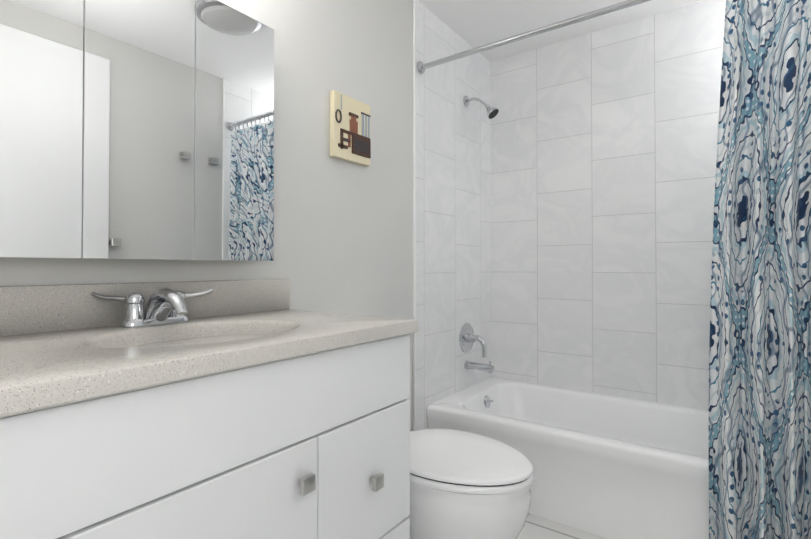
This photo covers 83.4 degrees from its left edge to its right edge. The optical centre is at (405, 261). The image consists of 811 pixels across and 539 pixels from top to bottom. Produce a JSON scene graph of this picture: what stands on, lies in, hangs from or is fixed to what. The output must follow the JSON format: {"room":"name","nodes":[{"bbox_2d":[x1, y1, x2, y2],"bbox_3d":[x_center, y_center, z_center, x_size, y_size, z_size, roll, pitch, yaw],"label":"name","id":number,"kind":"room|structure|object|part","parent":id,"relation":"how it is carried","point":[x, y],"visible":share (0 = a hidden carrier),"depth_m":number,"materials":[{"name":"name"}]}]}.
{"room":"bathroom","nodes":[
{"label":"bathroom","id":0,"kind":"room"},
{"bbox_2d":[0,0,412,430],"bbox_3d":[-0.448,-0.104,1.664,0.120,2.400,3.466,0,-1,36],"label":"wall","id":1,"kind":"structure","parent":0,"point":[343,237],"depth_m":1.77,"materials":[{"name":"white paint"}]},
{"bbox_2d":[0,0,273,260],"bbox_3d":[-0.682,-0.371,1.148,0.103,0.730,0.775,0,-1,36],"label":"mirror","id":2,"kind":"object","parent":1,"relation":"attached to","point":[136,129],"visible":1,"depth_m":1.10,"materials":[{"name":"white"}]},
{"bbox_2d":[330,90,370,165],"bbox_3d":[-0.220,-0.536,1.853,0.032,0.257,0.218,0,-1,36],"label":"canvas art","id":3,"kind":"object","parent":1,"relation":"attached to","point":[350,141],"visible":1,"depth_m":1.83,"materials":[{"name":"beige fabric"}]},
{"bbox_2d":[413,0,415,430],"bbox_3d":[0.044,-0.098,2.233,0.012,2.400,0.014,0,-1,36],"label":"trim","id":4,"kind":"structure","parent":1,"relation":"attached to","point":[414,211],"depth_m":2.23,"materials":[{"name":"white ceramic"}]},
{"bbox_2d":[416,0,490,429],"bbox_3d":[0.295,-0.093,2.582,0.010,2.400,0.846,0,-1,36],"label":"wall tile","id":5,"kind":"structure","parent":1,"relation":"attached to","point":[453,220],"depth_m":2.50,"materials":[{"name":"tile"}]},
{"bbox_2d":[463,96,498,118],"bbox_3d":[0.435,-0.889,2.605,0.202,0.162,0.072,0,-1,36],"label":"shower","id":6,"kind":"object","parent":5,"relation":"attached to","point":[492,112],"visible":1,"depth_m":2.58,"materials":[{"name":"silver metal"}]},
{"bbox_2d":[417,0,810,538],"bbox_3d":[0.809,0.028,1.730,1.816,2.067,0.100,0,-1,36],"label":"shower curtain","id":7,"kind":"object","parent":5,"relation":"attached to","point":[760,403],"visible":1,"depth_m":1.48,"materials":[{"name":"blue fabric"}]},
{"bbox_2d":[418,0,702,61],"bbox_3d":[0.346,-1.361,1.105,2.080,0.100,3.466,0,-1,36],"label":"ceiling","id":8,"kind":"structure","parent":0,"point":[475,23],"depth_m":2.42,"materials":[{"name":"white paint"}]},
{"bbox_2d":[517,513,606,538],"bbox_3d":[0.346,1.139,1.075,2.080,0.100,3.466,0,-1,36],"label":"floor","id":9,"kind":"structure","parent":0,"point":[536,527],"depth_m":1.85,"materials":[{"name":"tile"}]},
{"bbox_2d":[0,279,418,538],"bbox_3d":[-0.467,0.571,1.042,0.563,1.035,0.951,0,-1,36],"label":"bathroom vanity","id":10,"kind":"object","parent":9,"relation":"on","point":[241,409],"visible":1,"depth_m":0.87,"materials":[{"name":"white wood"}]},
{"bbox_2d":[91,288,212,327],"bbox_3d":[-0.602,0.114,1.147,0.194,0.095,0.269,0,-1,36],"label":"faucet","id":11,"kind":"object","parent":10,"relation":"on","point":[110,307],"depth_m":1.13,"materials":[{"name":"silver metal"}]},
{"bbox_2d":[407,333,533,538],"bbox_3d":[0.067,0.675,1.597,0.774,0.840,0.420,0,-1,36],"label":"toilet","id":12,"kind":"object","parent":9,"relation":"on","point":[466,485],"visible":0.52,"depth_m":1.36,"materials":[{"name":"white ceramic"}]},
{"bbox_3d":[0.171,0.642,1.522,0.510,0.018,0.393,0,-1,36],"label":"lid","id":13,"kind":"part","parent":12,"relation":"part of","materials":[{"name":"white plastic"}]},
{"bbox_3d":[0.171,0.664,1.522,0.516,0.026,0.398,0,-1,36],"label":"seat","id":14,"kind":"part","parent":12,"relation":"part of","materials":[{"name":"white plastic"}]},
{"bbox_2d":[427,323,708,538],"bbox_3d":[1.064,0.725,2.075,1.818,0.751,0.748,0,-1,36],"label":"tub","id":15,"kind":"object","parent":9,"relation":"on","point":[610,466],"visible":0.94,"depth_m":1.95,"materials":[{"name":"white ceramic"}]},
{"bbox_3d":[0.422,0.491,2.597,0.170,0.271,0.172,0,-1,36],"label":"spout","id":16,"kind":"part","parent":15,"relation":"part of","materials":[{"name":"silver metal"}]},
{"bbox_3d":[1.326,-0.095,2.446,1.840,2.400,0.120,0,-1,36],"label":"wall","id":17,"kind":"structure","parent":0,"visible":0},
{"bbox_2d":[490,0,725,409],"bbox_3d":[1.288,-0.096,2.394,1.840,2.400,0.010,0,-1,36],"label":"wall tile","id":18,"kind":"structure","parent":17,"relation":"attached to","point":[603,142],"depth_m":2.50,"materials":[{"name":"tile"}]}
]}

